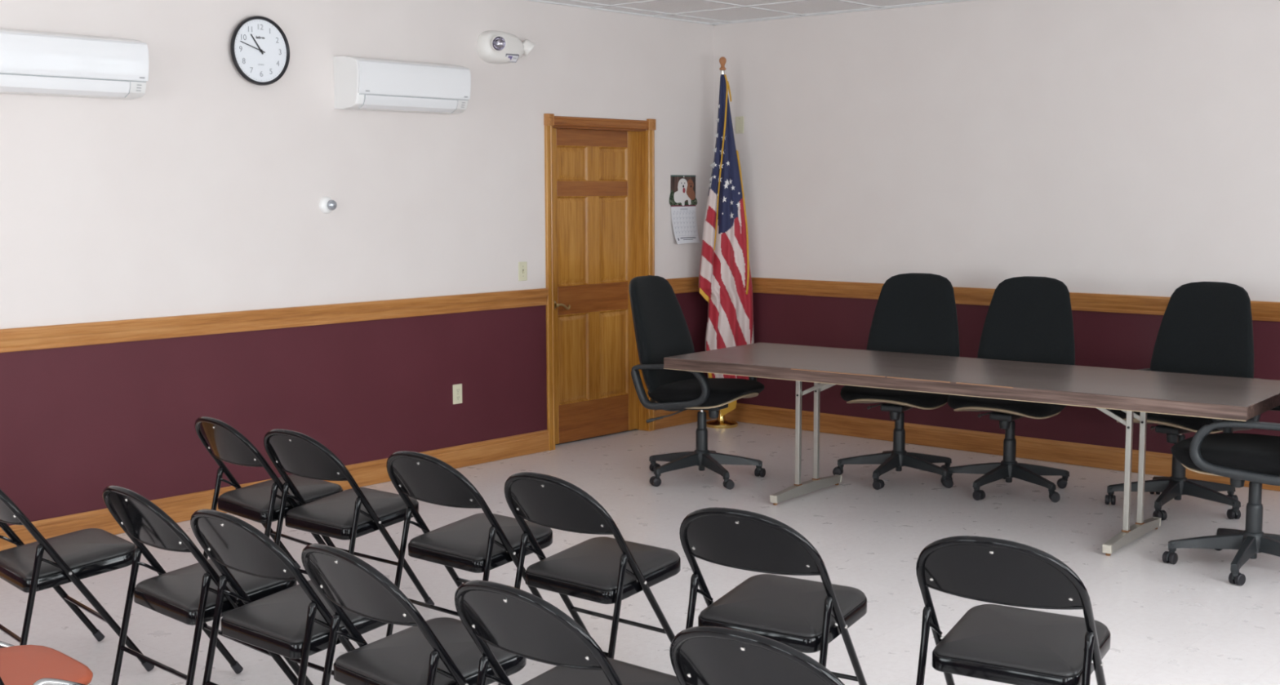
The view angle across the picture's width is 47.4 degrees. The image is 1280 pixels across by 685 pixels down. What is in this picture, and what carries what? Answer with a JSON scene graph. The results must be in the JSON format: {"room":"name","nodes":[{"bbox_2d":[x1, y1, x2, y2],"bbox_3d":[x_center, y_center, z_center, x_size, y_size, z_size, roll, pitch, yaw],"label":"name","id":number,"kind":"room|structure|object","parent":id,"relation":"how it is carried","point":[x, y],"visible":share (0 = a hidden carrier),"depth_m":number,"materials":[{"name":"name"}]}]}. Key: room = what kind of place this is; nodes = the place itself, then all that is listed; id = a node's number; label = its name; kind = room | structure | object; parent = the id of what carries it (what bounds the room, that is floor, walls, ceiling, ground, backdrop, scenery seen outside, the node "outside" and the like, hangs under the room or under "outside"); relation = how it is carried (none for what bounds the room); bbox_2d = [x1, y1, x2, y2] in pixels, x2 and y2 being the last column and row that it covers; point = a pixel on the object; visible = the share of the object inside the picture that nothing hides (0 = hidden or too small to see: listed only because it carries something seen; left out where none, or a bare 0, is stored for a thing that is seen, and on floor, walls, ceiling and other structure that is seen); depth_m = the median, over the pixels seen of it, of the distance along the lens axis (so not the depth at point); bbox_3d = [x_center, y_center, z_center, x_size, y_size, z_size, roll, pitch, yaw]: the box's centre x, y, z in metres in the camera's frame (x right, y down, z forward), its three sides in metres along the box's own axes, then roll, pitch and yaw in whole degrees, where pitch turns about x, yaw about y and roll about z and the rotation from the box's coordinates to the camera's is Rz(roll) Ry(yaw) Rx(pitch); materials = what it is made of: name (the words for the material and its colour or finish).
{"room":"assembly chamber","nodes":[
{"label":"assembly chamber","id":0,"kind":"room"},
{"bbox_2d":[0,0,714,525],"bbox_3d":[-3.291,-0.386,6.151,0.150,2.801,11.750,5,8,41],"label":"wall","id":1,"kind":"structure","parent":0,"point":[202,192],"depth_m":7.69,"materials":[{"name":"paint"}]},
{"bbox_2d":[0,28,148,99],"bbox_3d":[-2.623,-1.252,6.550,0.222,0.281,0.790,5,8,41],"label":"air conditioner","id":2,"kind":"object","parent":1,"relation":"attached to","point":[32,62],"visible":1,"depth_m":6.51,"materials":[{"name":"white plastic"}]},
{"bbox_2d":[230,15,289,85],"bbox_3d":[-1.943,-1.489,7.447,0.043,0.349,0.349,5,8,41],"label":"wall clock","id":3,"kind":"object","parent":1,"relation":"attached to","point":[260,49],"visible":1,"depth_m":7.44,"materials":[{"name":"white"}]},
{"bbox_2d":[0,288,548,352],"bbox_3d":[-3.832,0.112,5.444,0.024,0.106,9.900,5,8,41],"label":"trim","id":4,"kind":"structure","parent":1,"relation":"attached to","point":[40,337],"depth_m":7.52,"materials":[{"name":"brown wood"}]},
{"bbox_2d":[0,429,548,551],"bbox_3d":[-3.833,1.020,5.543,0.014,0.132,9.900,5,8,41],"label":"baseboard","id":5,"kind":"structure","parent":1,"relation":"attached to","point":[180,508],"depth_m":8.04,"materials":[{"name":"brown wood"}]},
{"bbox_2d":[319,196,337,213],"bbox_3d":[-1.669,-0.738,7.830,0.058,0.092,0.092,5,8,41],"label":"wall sensor","id":6,"kind":"object","parent":1,"relation":"attached to","point":[326,204],"visible":1,"depth_m":7.82,"materials":[{"name":"white plastic"}]},
{"bbox_2d":[333,56,471,114],"bbox_3d":[-1.302,-1.418,8.058,0.222,0.281,0.790,5,8,41],"label":"air conditioner","id":7,"kind":"object","parent":1,"relation":"attached to","point":[360,83],"visible":1,"depth_m":7.91,"materials":[{"name":"white plastic"}]},
{"bbox_2d":[452,383,462,404],"bbox_3d":[-1.082,0.306,8.652,0.009,0.117,0.072,5,8,41],"label":"wall outlet","id":8,"kind":"object","parent":1,"relation":"attached to","point":[457,388],"visible":1,"depth_m":8.65,"materials":[{"name":"beige plastic"}]},
{"bbox_2d":[476,31,535,63],"bbox_3d":[-0.771,-1.759,8.697,0.143,0.192,0.410,5,8,41],"label":"emergency light","id":9,"kind":"object","parent":1,"relation":"attached to","point":[493,46],"visible":1,"depth_m":8.62,"materials":[{"name":"white plastic"}]},
{"bbox_2d":[518,261,527,280],"bbox_3d":[-0.718,-0.439,8.988,0.020,0.117,0.072,5,8,41],"label":"light switch","id":10,"kind":"object","parent":1,"relation":"attached to","point":[522,266],"visible":1,"depth_m":8.99,"materials":[{"name":"beige plastic"}]},
{"bbox_2d":[552,128,639,444],"bbox_3d":[-0.300,-0.373,9.591,0.099,2.033,0.896,5,8,41],"label":"door","id":11,"kind":"structure","parent":1,"relation":"in","point":[595,172],"depth_m":9.61,"materials":[{"name":"brown wood"}]},
{"bbox_2d":[543,113,655,450],"bbox_3d":[-0.294,-0.413,9.581,0.170,2.118,1.046,5,8,41],"label":"trim","id":12,"kind":"structure","parent":1,"relation":"attached to","point":[646,129],"depth_m":9.45,"materials":[{"name":"brown wood"}]},
{"bbox_2d":[666,276,699,293],"bbox_3d":[0.316,-0.399,10.183,0.024,0.106,0.664,5,8,41],"label":"trim","id":13,"kind":"structure","parent":1,"relation":"attached to","point":[682,285],"depth_m":10.17,"materials":[{"name":"brown wood"}]},
{"bbox_2d":[654,409,711,429],"bbox_3d":[0.314,0.508,10.282,0.014,0.132,0.664,5,8,41],"label":"baseboard","id":14,"kind":"structure","parent":1,"relation":"attached to","point":[686,416],"depth_m":10.20,"materials":[{"name":"brown wood"}]},
{"bbox_2d":[669,174,700,244],"bbox_3d":[0.318,-0.922,10.111,0.048,0.473,0.306,5,8,41],"label":"wall calendar","id":15,"kind":"object","parent":1,"relation":"attached to","point":[682,200],"visible":1,"depth_m":10.12,"materials":[{"name":"white paper"}]},
{"bbox_2d":[0,418,1279,684],"bbox_3d":[-0.628,1.303,3.902,7.570,0.100,11.900,5,8,41],"label":"floor","id":16,"kind":"structure","parent":0,"point":[1184,622],"depth_m":6.46,"materials":[{"name":"plastic"}]},
{"bbox_2d":[0,640,93,684],"bbox_3d":[-1.671,0.877,3.633,0.525,0.791,0.495,-6,8,-45],"label":"chair","id":17,"kind":"object","parent":16,"relation":"on","point":[21,664],"visible":1,"depth_m":3.73,"materials":[{"name":"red plastic"}]},
{"bbox_2d":[0,488,154,671],"bbox_3d":[-2.027,0.759,5.002,0.526,0.756,0.479,-5,8,-41],"label":"folding chair","id":18,"kind":"object","parent":16,"relation":"on","point":[42,564],"visible":0.98,"depth_m":4.91,"materials":[{"name":"black metal"}]},
{"bbox_2d":[0,528,135,578],"bbox_3d":[-1.987,0.721,5.033,0.385,0.065,0.404,-5,8,-41],"label":"seat cushion","id":19,"kind":"object","parent":18,"relation":"on","point":[89,552],"depth_m":4.95,"materials":[{"name":"black leather"}]},
{"bbox_2d":[102,484,297,684],"bbox_3d":[-1.394,0.796,4.638,0.479,0.756,0.526,6,8,44],"label":"folding chair","id":20,"kind":"object","parent":16,"relation":"on","point":[187,595],"visible":0.85,"depth_m":4.53,"materials":[{"name":"black metal"}]},
{"bbox_2d":[135,558,285,610],"bbox_3d":[-1.357,0.758,4.673,0.404,0.065,0.385,6,8,44],"label":"seat cushion","id":21,"kind":"object","parent":20,"relation":"on","point":[178,589],"depth_m":4.58,"materials":[{"name":"black leather"}]},
{"bbox_2d":[194,416,342,568],"bbox_3d":[-1.519,0.654,5.985,0.526,0.756,0.479,-6,8,-44],"label":"folding chair","id":22,"kind":"object","parent":16,"relation":"on","point":[260,502],"visible":0.84,"depth_m":5.88,"materials":[{"name":"black metal"}]},
{"bbox_2d":[218,474,342,511],"bbox_3d":[-1.480,0.616,6.019,0.385,0.065,0.404,-6,8,-44],"label":"seat cushion","id":23,"kind":"object","parent":22,"relation":"on","point":[257,497],"depth_m":5.95,"materials":[{"name":"black leather"}]},
{"bbox_2d":[190,508,388,684],"bbox_3d":[-1.018,0.829,4.315,0.479,0.756,0.526,5,8,41],"label":"folding chair","id":24,"kind":"object","parent":16,"relation":"on","point":[293,623],"visible":0.91,"depth_m":4.18,"materials":[{"name":"black metal"}]},
{"bbox_2d":[222,579,364,643],"bbox_3d":[-0.982,0.791,4.352,0.404,0.065,0.385,5,8,41],"label":"seat cushion","id":25,"kind":"object","parent":24,"relation":"on","point":[279,617],"depth_m":4.25,"materials":[{"name":"black leather"}]},
{"bbox_2d":[263,428,434,604],"bbox_3d":[-1.163,0.683,5.702,0.479,0.756,0.526,5,8,39],"label":"folding chair","id":26,"kind":"object","parent":16,"relation":"on","point":[355,512],"visible":0.91,"depth_m":5.59,"materials":[{"name":"black metal"}]},
{"bbox_2d":[286,487,417,528],"bbox_3d":[-1.128,0.644,5.740,0.404,0.065,0.385,5,8,39],"label":"seat cushion","id":27,"kind":"object","parent":26,"relation":"on","point":[338,510],"depth_m":5.66,"materials":[{"name":"black leather"}]},
{"bbox_2d":[301,543,526,684],"bbox_3d":[-0.599,0.872,3.893,0.526,0.756,0.479,-6,8,-45],"label":"folding chair","id":28,"kind":"object","parent":16,"relation":"on","point":[440,651],"visible":0.95,"depth_m":3.80,"materials":[{"name":"black metal"}]},
{"bbox_2d":[335,617,516,684],"bbox_3d":[-0.561,0.834,3.928,0.385,0.065,0.404,-6,8,-45],"label":"seat cushion","id":29,"kind":"object","parent":28,"relation":"on","point":[402,657],"depth_m":3.86,"materials":[{"name":"black leather"}]},
{"bbox_2d":[386,450,552,636],"bbox_3d":[-0.606,0.731,5.228,0.479,0.756,0.526,5,8,41],"label":"folding chair","id":30,"kind":"object","parent":16,"relation":"on","point":[486,541],"visible":0.91,"depth_m":5.11,"materials":[{"name":"black metal"}]},
{"bbox_2d":[409,512,551,559],"bbox_3d":[-0.571,0.693,5.265,0.404,0.065,0.385,5,8,41],"label":"seat cushion","id":31,"kind":"object","parent":30,"relation":"on","point":[467,538],"depth_m":5.19,"materials":[{"name":"black leather"}]},
{"bbox_2d":[454,580,680,684],"bbox_3d":[-0.152,0.907,3.556,0.479,0.756,0.526,5,8,40],"label":"folding chair","id":32,"kind":"object","parent":16,"relation":"on","point":[514,620],"visible":0.98,"depth_m":3.39,"materials":[{"name":"black metal"}]},
{"bbox_2d":[520,657,680,684],"bbox_3d":[-0.117,0.869,3.593,0.404,0.065,0.385,5,8,40],"label":"seat cushion","id":33,"kind":"object","parent":32,"relation":"on","point":[628,673],"depth_m":3.65,"materials":[{"name":"black leather"}]},
{"bbox_2d":[497,471,680,684],"bbox_3d":[-0.154,0.771,4.846,0.479,0.756,0.526,5,8,40],"label":"folding chair","id":34,"kind":"object","parent":16,"relation":"on","point":[604,570],"visible":0.98,"depth_m":4.73,"materials":[{"name":"black metal"}]},
{"bbox_2d":[526,536,679,590],"bbox_3d":[-0.119,0.732,4.883,0.404,0.065,0.385,5,8,40],"label":"seat cushion","id":35,"kind":"object","parent":34,"relation":"on","point":[593,563],"depth_m":4.81,"materials":[{"name":"black leather"}]},
{"bbox_2d":[628,275,765,489],"bbox_3d":[0.306,0.204,8.328,0.757,1.150,0.694,3,7,31],"label":"office chair","id":36,"kind":"object","parent":16,"relation":"on","point":[661,330],"visible":0.92,"depth_m":8.27,"materials":[{"name":"black fabric"}]},
{"bbox_2d":[706,57,737,428],"bbox_3d":[0.568,-0.682,10.074,0.228,2.545,0.228,5,8,41],"label":"flag stand","id":37,"kind":"object","parent":16,"relation":"on","point":[721,423],"visible":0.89,"depth_m":10.12,"materials":[{"name":"gold metal"}]},
{"bbox_2d":[698,74,754,417],"bbox_3d":[0.604,-0.656,10.068,0.401,2.355,0.154,-2,6,-13],"label":"flag","id":38,"kind":"object","parent":37,"relation":"hanging from","point":[725,280],"visible":0.93,"depth_m":10.03,"materials":[{"name":"fabric"},{"name":"gold fringe trim"}]},
{"bbox_2d":[669,625,844,684],"bbox_3d":[0.356,0.942,3.210,0.479,0.756,0.526,4,8,37],"label":"folding chair","id":39,"kind":"object","parent":16,"relation":"on","point":[705,655],"visible":1,"depth_m":3.01,"materials":[{"name":"black metal"}]},
{"bbox_2d":[679,506,866,684],"bbox_3d":[0.406,0.822,4.347,0.479,0.756,0.526,4,7,33],"label":"folding chair","id":40,"kind":"object","parent":16,"relation":"on","point":[805,615],"visible":0.99,"depth_m":4.21,"materials":[{"name":"black metal"}]},
{"bbox_2d":[699,573,865,637],"bbox_3d":[0.435,0.783,4.388,0.404,0.065,0.385,4,7,33],"label":"seat cushion","id":41,"kind":"object","parent":40,"relation":"on","point":[766,605],"depth_m":4.32,"materials":[{"name":"black leather"}]},
{"bbox_2d":[832,272,959,489],"bbox_3d":[1.474,0.203,8.274,0.718,1.159,0.704,3,7,31],"label":"office chair","id":42,"kind":"object","parent":16,"relation":"on","point":[915,313],"visible":0.81,"depth_m":8.35,"materials":[{"name":"black fabric"}]},
{"bbox_2d":[873,479,883,486],"bbox_3d":[1.315,0.770,8.047,0.025,0.042,0.057,-6,8,-44],"label":"caster wheel","id":43,"kind":"object","parent":42,"relation":"attached to","point":[877,482],"depth_m":8.03,"materials":[{"name":"grey plastic"}]},
{"bbox_2d":[663,342,1279,555],"bbox_3d":[1.607,0.506,7.337,2.994,0.752,0.963,4,8,37],"label":"folding table","id":44,"kind":"object","parent":16,"relation":"on","point":[1129,391],"visible":1,"depth_m":6.99,"materials":[{"name":"brown laminate"}]},
{"bbox_2d":[940,275,1075,502],"bbox_3d":[2.011,0.235,7.955,0.714,1.159,0.706,4,8,37],"label":"office chair","id":45,"kind":"object","parent":16,"relation":"on","point":[1028,318],"visible":0.84,"depth_m":8.02,"materials":[{"name":"black fabric"}]},
{"bbox_2d":[973,488,983,497],"bbox_3d":[1.803,0.799,7.763,0.025,0.042,0.057,-4,7,-31],"label":"caster wheel","id":46,"kind":"object","parent":45,"relation":"attached to","point":[977,492],"depth_m":7.75,"materials":[{"name":"grey plastic"}]},
{"bbox_2d":[1048,491,1060,497],"bbox_3d":[2.194,0.802,7.720,0.057,0.042,0.028,-1,6,-8],"label":"caster wheel","id":47,"kind":"object","parent":45,"relation":"attached to","point":[1051,494],"depth_m":7.69,"materials":[{"name":"grey plastic"}]},
{"bbox_2d":[915,535,1111,684],"bbox_3d":[1.035,0.856,4.007,0.479,0.756,0.526,4,7,31],"label":"folding chair","id":48,"kind":"object","parent":16,"relation":"on","point":[1006,644],"visible":1,"depth_m":3.88,"materials":[{"name":"black metal"}]},
{"bbox_2d":[933,604,1108,676],"bbox_3d":[1.063,0.817,4.049,0.404,0.065,0.385,4,7,31],"label":"seat cushion","id":49,"kind":"object","parent":48,"relation":"on","point":[1002,640],"depth_m":3.97,"materials":[{"name":"black leather"}]},
{"bbox_2d":[1105,281,1261,519],"bbox_3d":[2.790,0.284,7.475,0.705,1.159,0.659,-5,8,-41],"label":"office chair","id":50,"kind":"object","parent":16,"relation":"on","point":[1206,327],"visible":0.61,"depth_m":7.54,"materials":[{"name":"black fabric"}]},
{"bbox_2d":[1155,509,1164,518],"bbox_3d":[2.596,0.849,7.273,0.028,0.042,0.057,-4,7,-33],"label":"caster wheel","id":51,"kind":"object","parent":50,"relation":"attached to","point":[1158,513],"depth_m":7.25,"materials":[{"name":"grey plastic"}]},
{"bbox_2d":[1231,508,1238,515],"bbox_3d":[2.970,0.845,7.297,0.029,0.042,0.057,-3,7,-24],"label":"caster wheel","id":52,"kind":"object","parent":50,"relation":"attached to","point":[1234,511],"depth_m":7.27,"materials":[{"name":"grey plastic"}]},
{"bbox_2d":[1162,404,1279,586],"bbox_3d":[2.658,0.410,6.285,0.699,1.159,0.664,4,7,35],"label":"office chair","id":53,"kind":"object","parent":16,"relation":"on","point":[1239,457],"visible":0.92,"depth_m":6.22,"materials":[{"name":"grey plastic"}]},
{"bbox_2d":[1165,550,1174,560],"bbox_3d":[2.345,0.938,6.439,0.028,0.042,0.057,4,7,36],"label":"caster wheel","id":54,"kind":"object","parent":53,"relation":"attached to","point":[1170,556],"depth_m":6.42,"materials":[{"name":"grey plastic"}]},
{"bbox_2d":[1231,572,1240,579],"bbox_3d":[2.494,0.973,6.097,0.057,0.042,0.029,-6,8,-44],"label":"caster wheel","id":55,"kind":"object","parent":53,"relation":"attached to","point":[1235,575],"depth_m":6.07,"materials":[{"name":"grey plastic"}]},
{"bbox_2d":[525,0,975,25],"bbox_3d":[-0.591,-1.574,3.559,7.450,0.108,11.900,5,8,41],"label":"ceiling","id":56,"kind":"structure","parent":0,"point":[712,12],"depth_m":9.27,"materials":[{"name":"tile"}]},
{"bbox_2d":[713,0,1279,453],"bbox_3d":[3.326,-0.606,8.068,7.300,2.801,0.150,5,8,41],"label":"wall","id":57,"kind":"structure","parent":0,"point":[1117,147],"depth_m":8.82,"materials":[{"name":"paint"}]},
{"bbox_2d":[735,115,743,133],"bbox_3d":[0.694,-1.517,10.169,0.072,0.117,0.007,5,8,41],"label":"blank cover plate","id":58,"kind":"object","parent":57,"relation":"attached to","point":[739,120],"visible":1,"depth_m":10.17,"materials":[{"name":"beige plastic"}]},
{"bbox_2d":[715,402,1279,491],"bbox_3d":[3.224,0.721,8.191,7.136,0.132,0.014,5,8,41],"label":"baseboard","id":59,"kind":"structure","parent":57,"relation":"attached to","point":[1159,464],"depth_m":9.17,"materials":[{"name":"brown wood"}]},
{"bbox_2d":[751,277,1279,321],"bbox_3d":[3.222,-0.186,8.089,7.127,0.106,0.024,5,8,41],"label":"trim","id":60,"kind":"structure","parent":57,"relation":"attached to","point":[1111,303],"depth_m":9.04,"materials":[{"name":"brown wood"}]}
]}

